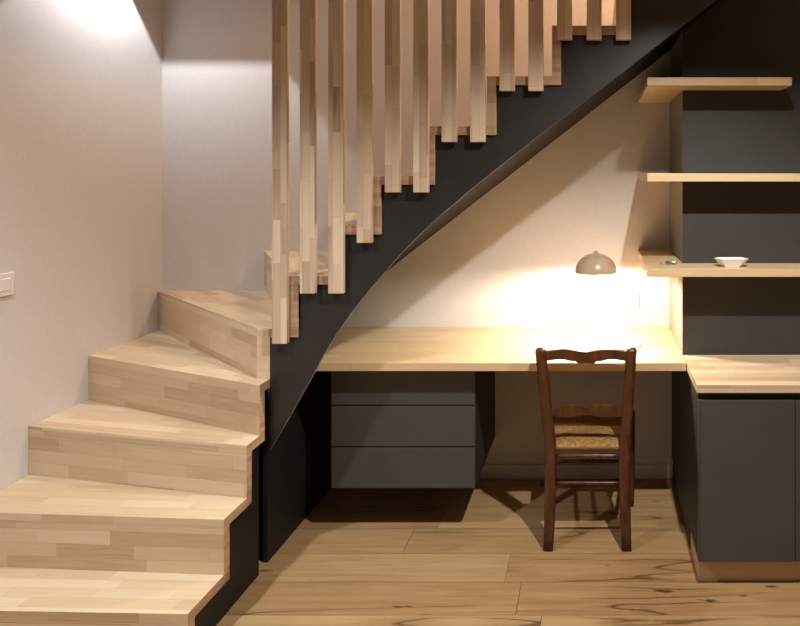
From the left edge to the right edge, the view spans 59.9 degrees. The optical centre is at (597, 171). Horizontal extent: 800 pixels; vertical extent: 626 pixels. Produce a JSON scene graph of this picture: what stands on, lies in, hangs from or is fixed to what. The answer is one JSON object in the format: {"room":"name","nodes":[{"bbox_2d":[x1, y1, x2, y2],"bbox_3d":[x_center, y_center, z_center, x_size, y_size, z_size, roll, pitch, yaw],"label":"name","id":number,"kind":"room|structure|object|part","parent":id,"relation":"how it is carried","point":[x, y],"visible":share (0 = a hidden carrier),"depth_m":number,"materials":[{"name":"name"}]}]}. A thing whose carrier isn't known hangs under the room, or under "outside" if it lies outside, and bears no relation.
{"room":"home office","nodes":[
{"label":"home office","id":0,"kind":"room"},
{"bbox_2d":[0,0,161,489],"bbox_3d":[-2.215,-0.430,-0.885,0.100,3.900,8.230,0,0,0],"label":"wall","id":1,"kind":"structure","parent":0,"point":[81,80],"depth_m":2.68,"materials":[{"name":"paint"}]},
{"bbox_2d":[0,272,13,296],"bbox_3d":[-2.158,0.410,2.362,0.013,0.084,0.080,0,0,0],"label":"light switch","id":2,"kind":"object","parent":1,"relation":"attached to","point":[6,279],"visible":1,"depth_m":2.37,"materials":[{"name":"white plastic"}]},
{"bbox_2d":[162,0,672,477],"bbox_3d":[1.018,-0.430,3.280,6.565,3.900,0.100,0,0,0],"label":"wall","id":3,"kind":"structure","parent":0,"point":[509,259],"depth_m":3.23,"materials":[{"name":"paint"}]},
{"bbox_2d":[331,371,494,487],"bbox_3d":[-0.810,1.058,2.965,0.598,0.509,0.529,0,0,0],"label":"drawer unit","id":4,"kind":"object","parent":3,"relation":"attached to","point":[390,429],"visible":0.8,"depth_m":2.70,"materials":[{"name":"grey wood"}]},
{"bbox_3d":[-0.810,0.886,2.711,0.596,0.162,0.022,0,0,0],"label":"drawer","id":5,"kind":"part","parent":4,"relation":"part of","materials":[{"name":"grey wood"}]},
{"bbox_3d":[-0.810,1.056,2.711,0.596,0.166,0.022,0,0,0],"label":"drawer","id":6,"kind":"part","parent":4,"relation":"part of","materials":[{"name":"grey wood"}]},
{"bbox_3d":[-0.810,1.229,2.711,0.596,0.168,0.022,0,0,0],"label":"drawer","id":7,"kind":"part","parent":4,"relation":"part of","materials":[{"name":"grey wood"}]},
{"bbox_2d":[316,327,685,370],"bbox_3d":[-0.464,0.786,2.925,1.640,0.033,0.609,0,0,0],"label":"desk","id":8,"kind":"object","parent":4,"relation":"on","point":[352,348],"visible":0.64,"depth_m":2.85,"materials":[{"name":"brown wood"}]},
{"bbox_2d":[575,251,641,349],"bbox_3d":[0.047,0.560,2.908,0.302,0.419,0.204,0,0,0],"label":"desk lamp","id":9,"kind":"object","parent":8,"relation":"on","point":[595,263],"visible":0.98,"depth_m":2.86,"materials":[{"name":"metal"}]},
{"bbox_3d":[-0.010,0.404,2.900,0.188,0.085,0.188,0,0,0],"label":"lamp shade","id":10,"kind":"part","parent":9,"relation":"part of","materials":[{"name":"beige metal"}]},
{"bbox_3d":[0.044,0.564,2.905,0.120,0.389,0.013,0,0,-5],"label":"stem","id":11,"kind":"part","parent":9,"relation":"part of","materials":[{"name":"ceramic"}]},
{"bbox_2d":[479,464,672,478],"bbox_3d":[-0.457,1.485,3.224,1.654,0.070,0.012,0,0,0],"label":"baseboard","id":12,"kind":"structure","parent":3,"relation":"attached to","point":[489,471],"depth_m":3.22,"materials":[{"name":"paint"}]},
{"bbox_2d":[638,77,791,102],"bbox_3d":[0.482,-0.359,2.902,0.574,0.032,0.653,0,0,0],"label":"wall shelf","id":13,"kind":"object","parent":3,"relation":"attached to","point":[655,89],"visible":1,"depth_m":2.58,"materials":[{"name":"brown wood"}]},
{"bbox_2d":[638,249,799,276],"bbox_3d":[0.998,0.400,2.902,1.605,0.032,0.653,0,0,0],"label":"wall shelf","id":14,"kind":"object","parent":3,"relation":"attached to","point":[650,259],"visible":0.97,"depth_m":2.59,"materials":[{"name":"brown wood"}]},
{"bbox_2d":[660,261,676,264],"bbox_3d":[0.294,0.377,2.701,0.073,0.013,0.042,0,0,0],"label":"bunch","id":15,"kind":"object","parent":14,"relation":"on","point":[667,262],"visible":1,"depth_m":2.70,"materials":[{"name":"silver metal"}]},
{"bbox_2d":[714,257,748,266],"bbox_3d":[0.541,0.366,2.634,0.139,0.034,0.070,0,0,0],"label":"dish","id":16,"kind":"object","parent":14,"relation":"on","point":[723,261],"visible":1,"depth_m":2.61,"materials":[{"name":"ceramic"}]},
{"bbox_2d":[638,173,799,181],"bbox_3d":[0.998,0.022,2.902,1.605,0.032,0.653,0,0,0],"label":"wall shelf","id":17,"kind":"object","parent":3,"relation":"attached to","point":[649,177],"visible":1,"depth_m":2.58,"materials":[{"name":"brown wood"}]},
{"bbox_2d":[216,478,799,625],"bbox_3d":[1.018,1.545,-0.885,6.565,0.050,8.430,0,0,0],"label":"floor","id":18,"kind":"structure","parent":0,"point":[476,556],"depth_m":2.50,"materials":[{"name":"brown wood"}]},
{"bbox_2d":[0,0,720,625],"bbox_3d":[-0.590,0.213,2.595,3.149,2.614,1.267,0,0,0],"label":"staircase","id":19,"kind":"structure","parent":18,"relation":"on","point":[137,504],"depth_m":2.42,"materials":[{"name":"brown wood"}]},
{"bbox_3d":[-1.289,1.167,2.223,0.020,0.707,0.458,0,0,0],"label":"panel","id":20,"kind":"part","parent":19,"relation":"part of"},
{"bbox_3d":[-1.295,1.097,2.880,0.020,0.845,0.699,0,0,0],"label":"panel","id":21,"kind":"part","parent":19,"relation":"part of","materials":[{"name":"black metal"}]},
{"bbox_2d":[535,347,636,551],"bbox_3d":[-0.039,1.107,2.762,0.417,0.831,0.456,0,0,0],"label":"dining chair","id":22,"kind":"object","parent":18,"relation":"on","point":[565,426],"visible":1,"depth_m":2.61,"materials":[{"name":"brown wood"}]},
{"bbox_3d":[-0.208,1.107,2.596,0.078,0.831,0.111,0,0,0],"label":"post","id":23,"kind":"part","parent":22,"relation":"part of","materials":[{"name":"brown wood"}]},
{"bbox_3d":[-0.047,0.729,2.570,0.330,0.063,0.041,0,0,0],"label":"crest rail","id":24,"kind":"part","parent":22,"relation":"part of","materials":[{"name":"brown wood"}]},
{"bbox_3d":[-0.036,1.110,2.795,0.372,0.041,0.356,0,0,0],"label":"seat","id":25,"kind":"part","parent":22,"relation":"part of","materials":[{"name":"wicker"}]},
{"bbox_3d":[0.119,1.107,2.596,0.069,0.831,0.111,0,0,0],"label":"post","id":26,"kind":"part","parent":22,"relation":"part of","materials":[{"name":"brown wood"}]},
{"bbox_3d":[0.150,1.304,2.965,0.038,0.431,0.038,0,0,0],"label":"leg","id":27,"kind":"part","parent":22,"relation":"part of","materials":[{"name":"brown wood"}]},
{"bbox_2d":[672,370,799,580],"bbox_3d":[1.283,1.160,2.795,1.834,0.720,0.866,0,0,0],"label":"base cabinet","id":28,"kind":"object","parent":18,"relation":"on","point":[736,456],"visible":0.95,"depth_m":2.36,"materials":[{"name":"black wood"}]},
{"bbox_3d":[0.378,1.469,2.918,0.015,0.102,0.594,0,0,0],"label":"panel","id":29,"kind":"part","parent":28,"relation":"part of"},
{"bbox_3d":[0.368,1.124,2.373,0.004,0.588,0.022,0,0,0],"label":"panel","id":30,"kind":"part","parent":28,"relation":"part of","materials":[{"name":"grey wood"}]},
{"bbox_2d":[683,355,799,392],"bbox_3d":[1.279,0.785,2.544,1.842,0.030,0.388,0,0,0],"label":"countertop","id":31,"kind":"structure","parent":28,"relation":"on","point":[707,373],"depth_m":2.48,"materials":[{"name":"brown wood"}]},
{"bbox_3d":[0.543,1.124,2.373,0.344,0.588,0.022,0,0,0],"label":"door","id":32,"kind":"part","parent":28,"relation":"part of","materials":[{"name":"grey wood"}]},
{"bbox_3d":[0.890,1.124,2.373,0.344,0.588,0.022,0,0,0],"label":"door","id":33,"kind":"part","parent":28,"relation":"part of","materials":[{"name":"grey wood"}]},
{"bbox_2d":[670,0,799,354],"bbox_3d":[1.478,-0.140,2.985,2.244,1.880,0.491,0,0,0],"label":"wall pier","id":34,"kind":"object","parent":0,"point":[711,131],"visible":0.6,"depth_m":2.74,"materials":[{"name":"paint"}]}
]}

